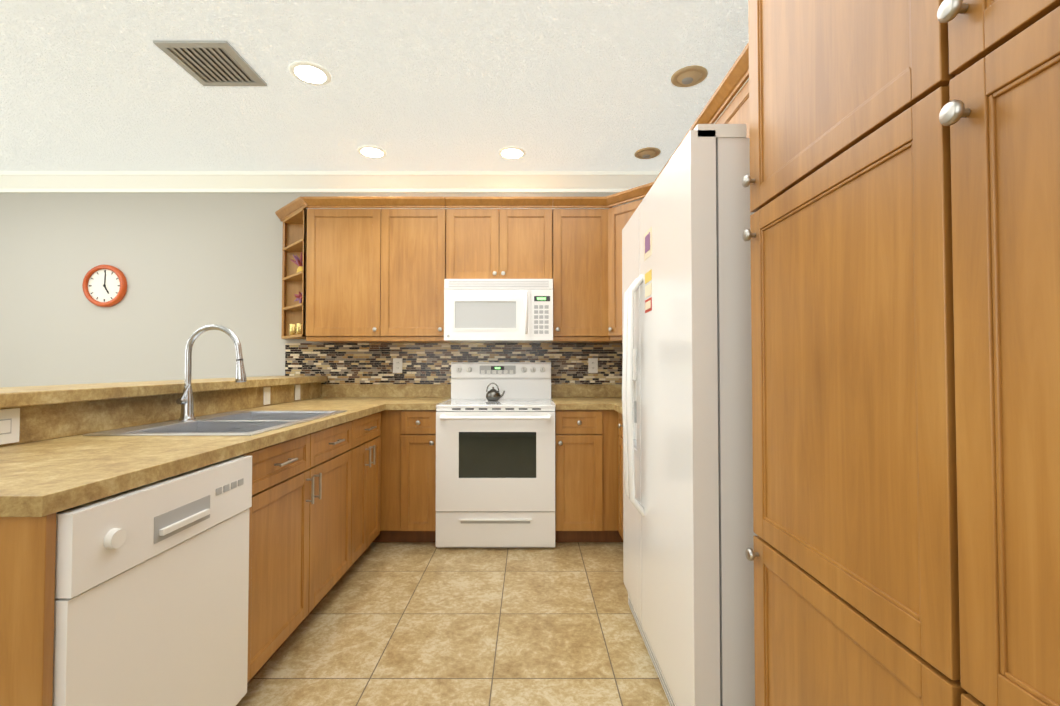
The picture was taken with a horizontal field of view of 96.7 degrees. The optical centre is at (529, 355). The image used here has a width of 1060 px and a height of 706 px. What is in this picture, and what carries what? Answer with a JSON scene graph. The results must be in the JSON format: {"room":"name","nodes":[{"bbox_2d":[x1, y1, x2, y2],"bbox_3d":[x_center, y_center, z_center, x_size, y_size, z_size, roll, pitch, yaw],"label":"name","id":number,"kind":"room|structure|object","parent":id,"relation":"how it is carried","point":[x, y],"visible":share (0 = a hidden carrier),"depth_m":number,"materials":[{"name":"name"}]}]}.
{"room":"kitchen","nodes":[
{"label":"kitchen","id":0,"kind":"room"},
{"bbox_2d":[0,192,643,387],"bbox_3d":[-2.042,-0.078,3.713,6.640,2.650,0.100,0,-1,0],"label":"wall","id":1,"kind":"structure","parent":0,"point":[187,264],"depth_m":3.67,"materials":[{"name":"grey paint"}]},
{"bbox_2d":[82,264,126,306],"bbox_3d":[-3.302,-0.538,3.654,0.330,0.330,0.034,0,-1,0],"label":"round clock","id":2,"kind":"object","parent":1,"relation":"attached to","point":[104,285],"visible":0.98,"depth_m":3.66,"materials":[{"name":"white"}]},
{"bbox_2d":[275,196,307,338],"bbox_3d":[-1.770,-0.619,3.481,0.394,0.982,0.383,0,-1,0],"label":"upper cabinet","id":3,"kind":"object","parent":1,"relation":"attached to","point":[292,216],"visible":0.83,"depth_m":3.63,"materials":[{"name":"brown wood"}]},
{"bbox_2d":[289,323,301,335],"bbox_3d":[-1.735,-0.190,3.516,0.162,0.088,0.072,-1,-1,34],"label":"cup","id":4,"kind":"object","parent":3,"relation":"in","point":[295,329],"visible":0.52,"depth_m":3.51,"materials":[{"name":"gold metal"}]},
{"bbox_2d":[290,252,302,271],"bbox_3d":[-1.697,-0.682,3.497,0.158,0.171,0.154,0,-1,0],"label":"flowers","id":5,"kind":"object","parent":3,"relation":"in","point":[298,262],"visible":0.5,"depth_m":3.47,"materials":[{"name":"purple plant"}]},
{"bbox_2d":[294,291,301,303],"bbox_3d":[-1.696,-0.424,3.497,0.108,0.117,0.107,0,-1,0],"label":"star","id":6,"kind":"object","parent":3,"relation":"in","point":[299,297],"visible":0.5,"depth_m":3.48,"materials":[{"name":"purple"}]},
{"bbox_2d":[0,171,660,191],"bbox_3d":[-2.042,-1.340,3.644,6.440,0.130,0.092,0,-1,0],"label":"crown molding","id":7,"kind":"structure","parent":1,"relation":"attached to","point":[315,181],"depth_m":3.64,"materials":[{"name":"white paint"}]},
{"bbox_2d":[303,196,450,342],"bbox_3d":[-1.097,-0.604,3.484,0.991,1.012,0.377,0,-1,0],"label":"upper cabinet","id":8,"kind":"object","parent":1,"relation":"attached to","point":[375,275],"visible":0.96,"depth_m":3.35,"materials":[{"name":"brown wood"}]},
{"bbox_2d":[285,343,622,383],"bbox_3d":[-0.361,0.066,3.656,3.073,0.316,0.006,0,-1,0],"label":"tile backsplash","id":9,"kind":"structure","parent":1,"relation":"attached to","point":[367,363],"depth_m":3.65,"materials":[{"name":"tile"}]},
{"bbox_2d":[393,358,402,372],"bbox_3d":[-1.024,0.081,3.648,0.072,0.114,0.007,0,-1,0],"label":"electrical outlet","id":10,"kind":"object","parent":9,"relation":"attached to","point":[397,365],"visible":1,"depth_m":3.65,"materials":[{"name":"white plastic"}]},
{"bbox_2d":[588,358,597,372],"bbox_3d":[0.489,0.081,3.648,0.072,0.114,0.007,0,-1,0],"label":"electrical outlet","id":11,"kind":"object","parent":9,"relation":"attached to","point":[592,365],"visible":1,"depth_m":3.65,"materials":[{"name":"white plastic"}]},
{"bbox_2d":[445,196,552,278],"bbox_3d":[-0.219,-0.820,3.489,0.760,0.580,0.377,0,-1,0],"label":"upper cabinet","id":12,"kind":"object","parent":1,"relation":"attached to","point":[498,243],"visible":0.92,"depth_m":3.36,"materials":[{"name":"brown wood"}]},
{"bbox_2d":[444,279,552,342],"bbox_3d":[-0.218,-0.313,3.443,0.756,0.428,0.443,0,-1,0],"label":"microwave","id":13,"kind":"object","parent":12,"relation":"attached to","point":[498,310],"visible":1,"depth_m":3.27,"materials":[{"name":"white plastic"}]},
{"bbox_2d":[551,197,611,342],"bbox_3d":[0.373,-0.604,3.484,0.421,1.012,0.377,0,-1,0],"label":"upper cabinet","id":14,"kind":"object","parent":1,"relation":"attached to","point":[580,269],"visible":0.92,"depth_m":3.35,"materials":[{"name":"brown wood"}]},
{"bbox_2d":[604,182,653,342],"bbox_3d":[0.841,-0.607,3.339,0.669,1.012,0.668,0,-1,0],"label":"upper cabinet","id":15,"kind":"object","parent":1,"relation":"attached to","point":[619,217],"visible":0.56,"depth_m":3.30,"materials":[{"name":"brown wood"}]},
{"bbox_2d":[0,0,748,170],"bbox_3d":[-2.042,-1.511,0.943,6.640,0.100,5.700,0,-1,0],"label":"ceiling","id":16,"kind":"structure","parent":0,"point":[420,85],"depth_m":2.49,"materials":[{"name":"white paint"}]},
{"bbox_2d":[153,40,267,85],"bbox_3d":[-1.552,-1.426,2.316,0.336,0.012,0.336,0,-1,0],"label":"ceiling vent","id":17,"kind":"object","parent":16,"relation":"in","point":[213,62],"visible":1,"depth_m":2.29,"materials":[{"name":"silver metal"}]},
{"bbox_2d":[289,61,330,85],"bbox_3d":[-1.114,-1.427,2.392,0.196,0.008,0.196,0,-1,0],"label":"recessed light","id":18,"kind":"object","parent":16,"relation":"in","point":[311,72],"visible":1,"depth_m":2.38,"materials":[{"name":"white"}]},
{"bbox_2d":[357,145,386,158],"bbox_3d":[-1.097,-1.408,3.271,0.196,0.008,0.196,0,-1,0],"label":"recessed light","id":19,"kind":"object","parent":16,"relation":"in","point":[370,151],"visible":0.98,"depth_m":3.25,"materials":[{"name":"white"}]},
{"bbox_2d":[498,146,525,158],"bbox_3d":[-0.125,-1.408,3.287,0.196,0.008,0.196,0,-1,0],"label":"recessed light","id":20,"kind":"object","parent":16,"relation":"in","point":[510,152],"visible":0.96,"depth_m":3.27,"materials":[{"name":"white"}]},
{"bbox_2d":[634,147,660,158],"bbox_3d":[0.821,-1.398,3.292,0.180,0.027,0.180,0,-1,0],"label":"recessed light","id":21,"kind":"object","parent":16,"relation":"in","point":[648,152],"visible":1,"depth_m":3.26,"materials":[{"name":"beige metal"}]},
{"bbox_2d":[671,65,707,86],"bbox_3d":[0.816,-1.417,2.417,0.180,0.027,0.180,0,-1,0],"label":"recessed light","id":22,"kind":"object","parent":16,"relation":"in","point":[690,76],"visible":1,"depth_m":2.39,"materials":[{"name":"beige metal"}]},
{"bbox_2d":[236,542,669,705],"bbox_3d":[-2.042,1.238,0.885,6.640,0.100,5.700,0,-1,0],"label":"floor","id":23,"kind":"structure","parent":0,"point":[407,624],"depth_m":2.03,"materials":[{"name":"tile"}]},
{"bbox_2d":[0,513,55,705],"bbox_3d":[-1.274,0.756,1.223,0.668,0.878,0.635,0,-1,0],"label":"peninsula end panel","id":24,"kind":"object","parent":23,"relation":"on","point":[27,570],"visible":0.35,"depth_m":0.91,"materials":[{"name":"brown wood"}]},
{"bbox_2d":[52,456,251,705],"bbox_3d":[-1.232,0.759,1.234,0.670,0.872,0.608,0,-1,0],"label":"dishwasher","id":25,"kind":"object","parent":23,"relation":"on","point":[151,593],"visible":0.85,"depth_m":1.16,"materials":[{"name":"white"}]},
{"bbox_2d":[3,398,313,446],"bbox_3d":[-1.673,0.695,2.166,0.118,1.040,2.938,0,-1,0],"label":"wall","id":26,"kind":"structure","parent":23,"relation":"on","point":[132,426],"depth_m":1.84,"materials":[{"name":"paint"}]},
{"bbox_2d":[0,408,19,444],"bbox_3d":[-1.605,0.218,1.417,0.007,0.106,0.128,0,-1,0],"label":"light switch","id":27,"kind":"object","parent":26,"relation":"attached to","point":[9,425],"visible":1,"depth_m":1.45,"materials":[{"name":"white plastic"}]},
{"bbox_2d":[0,376,327,407],"bbox_3d":[-1.762,0.151,2.177,0.400,0.044,2.938,0,-1,0],"label":"ledge","id":28,"kind":"object","parent":26,"relation":"on","point":[29,396],"visible":0.96,"depth_m":1.86,"materials":[{"name":"stone"}]},
{"bbox_2d":[263,387,270,404],"bbox_3d":[-1.605,0.249,2.876,0.007,0.106,0.072,0,-1,0],"label":"light switch","id":29,"kind":"object","parent":26,"relation":"attached to","point":[266,395],"visible":1,"depth_m":2.86,"materials":[{"name":"white plastic"}]},
{"bbox_2d":[295,384,299,399],"bbox_3d":[-1.605,0.257,3.256,0.007,0.106,0.072,0,-1,0],"label":"light switch","id":30,"kind":"object","parent":26,"relation":"attached to","point":[297,392],"visible":1,"depth_m":3.25,"materials":[{"name":"white plastic"}]},
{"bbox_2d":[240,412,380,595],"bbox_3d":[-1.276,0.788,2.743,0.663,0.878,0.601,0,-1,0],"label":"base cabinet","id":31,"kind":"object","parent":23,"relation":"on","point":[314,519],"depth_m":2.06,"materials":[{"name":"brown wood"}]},
{"bbox_2d":[0,382,395,516],"bbox_3d":[-1.268,0.257,2.275,0.690,0.160,2.758,0,-1,0],"label":"countertop","id":32,"kind":"structure","parent":31,"relation":"on","point":[39,477],"depth_m":1.52,"materials":[{"name":"stone"}]},
{"bbox_2d":[176,324,246,420],"bbox_3d":[-1.403,0.074,2.074,0.289,0.424,0.093,0,-1,0],"label":"gooseneck faucet","id":33,"kind":"object","parent":32,"relation":"on","point":[185,400],"visible":1,"depth_m":2.08,"materials":[{"name":"silver metal"}]},
{"bbox_2d":[83,410,346,435],"bbox_3d":[-1.272,0.392,2.083,0.590,0.209,0.870,0,-1,0],"label":"sink basin","id":34,"kind":"object","parent":32,"relation":"in","point":[244,423],"visible":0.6,"depth_m":2.07,"materials":[{"name":"silver metal"}]},
{"bbox_2d":[388,384,450,409],"bbox_3d":[-0.762,0.289,3.337,0.324,0.140,0.635,0,-1,0],"label":"countertop","id":35,"kind":"structure","parent":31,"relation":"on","point":[400,396],"depth_m":3.63,"materials":[{"name":"stone"}]},
{"bbox_2d":[373,410,436,541],"bbox_3d":[-1.104,0.800,3.320,1.008,0.878,0.646,0,-1,0],"label":"base cabinet","id":36,"kind":"object","parent":23,"relation":"on","point":[408,475],"visible":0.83,"depth_m":3.04,"materials":[{"name":"brown wood"}]},
{"bbox_2d":[436,362,554,547],"bbox_3d":[-0.218,0.643,3.271,0.760,1.190,0.696,0,-1,0],"label":"range","id":37,"kind":"object","parent":23,"relation":"on","point":[495,474],"visible":1,"depth_m":2.98,"materials":[{"name":"white enameled metal"},{"name":"dark glass"}]},
{"bbox_2d":[486,383,504,400],"bbox_3d":[-0.247,0.260,3.357,0.139,0.127,0.108,0,-1,0],"label":"kettle","id":38,"kind":"object","parent":37,"relation":"on","point":[492,394],"visible":1,"depth_m":3.32,"materials":[{"name":"grey metal"}]},
{"bbox_2d":[555,410,622,541],"bbox_3d":[0.670,0.800,3.320,1.012,0.878,0.646,0,-1,0],"label":"base cabinet","id":39,"kind":"object","parent":23,"relation":"on","point":[586,479],"visible":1,"depth_m":3.03,"materials":[{"name":"brown wood"}]},
{"bbox_2d":[551,384,621,413],"bbox_3d":[0.670,0.282,2.998,1.012,0.140,1.313,0,-1,0],"label":"countertop","id":40,"kind":"structure","parent":39,"relation":"on","point":[586,396],"depth_m":3.63,"materials":[{"name":"stone"}]},
{"bbox_2d":[618,412,622,539],"bbox_3d":[0.853,0.787,2.689,0.646,0.878,0.710,0,-1,0],"label":"base cabinet","id":41,"kind":"object","parent":23,"relation":"on","point":[620,460],"visible":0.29,"depth_m":2.94,"materials":[{"name":"brown wood"}]},
{"bbox_2d":[622,124,757,705],"bbox_3d":[0.774,0.279,1.826,0.767,1.858,1.000,0,-1,0],"label":"fridge","id":42,"kind":"object","parent":23,"relation":"on","point":[688,565],"visible":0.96,"depth_m":1.35,"materials":[{"name":"white metal"}]},
{"bbox_2d":[742,0,969,705],"bbox_3d":[0.845,-0.063,0.949,0.663,2.504,0.622,0,-1,0],"label":"pantry","id":43,"kind":"object","parent":23,"relation":"on","point":[853,555],"visible":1,"depth_m":0.83,"materials":[{"name":"brown wood"}]},
{"bbox_2d":[937,0,1059,705],"bbox_3d":[0.845,-0.075,0.349,0.663,2.504,0.571,0,-1,0],"label":"pantry","id":44,"kind":"object","parent":23,"relation":"on","point":[999,114],"visible":1,"depth_m":0.56,"materials":[{"name":"brown wood"}]},
{"bbox_3d":[1.228,-0.138,0.865,0.100,2.650,5.600,0,-1,0],"label":"wall","id":45,"kind":"structure","parent":0,"visible":0},
{"bbox_2d":[654,159,669,182],"bbox_3d":[0.987,-0.617,2.875,0.377,1.012,0.400,0,-1,0],"label":"upper cabinet","id":46,"kind":"object","parent":45,"relation":"attached to","point":[662,170],"visible":0.02,"depth_m":2.85,"materials":[{"name":"brown wood"}]},
{"bbox_2d":[670,43,749,158],"bbox_3d":[0.988,-0.896,2.202,0.377,0.482,0.954,0,-1,0],"label":"upper cabinet","id":47,"kind":"object","parent":45,"relation":"attached to","point":[734,80],"depth_m":1.95,"materials":[{"name":"brown wood"}]},
{"bbox_2d":[714,78,748,123],"bbox_3d":[1.132,-1.396,0.941,0.092,0.130,5.500,0,-1,0],"label":"crown molding","id":48,"kind":"structure","parent":45,"relation":"attached to","point":[731,100],"depth_m":2.57,"materials":[{"name":"brown wood"}]}
]}

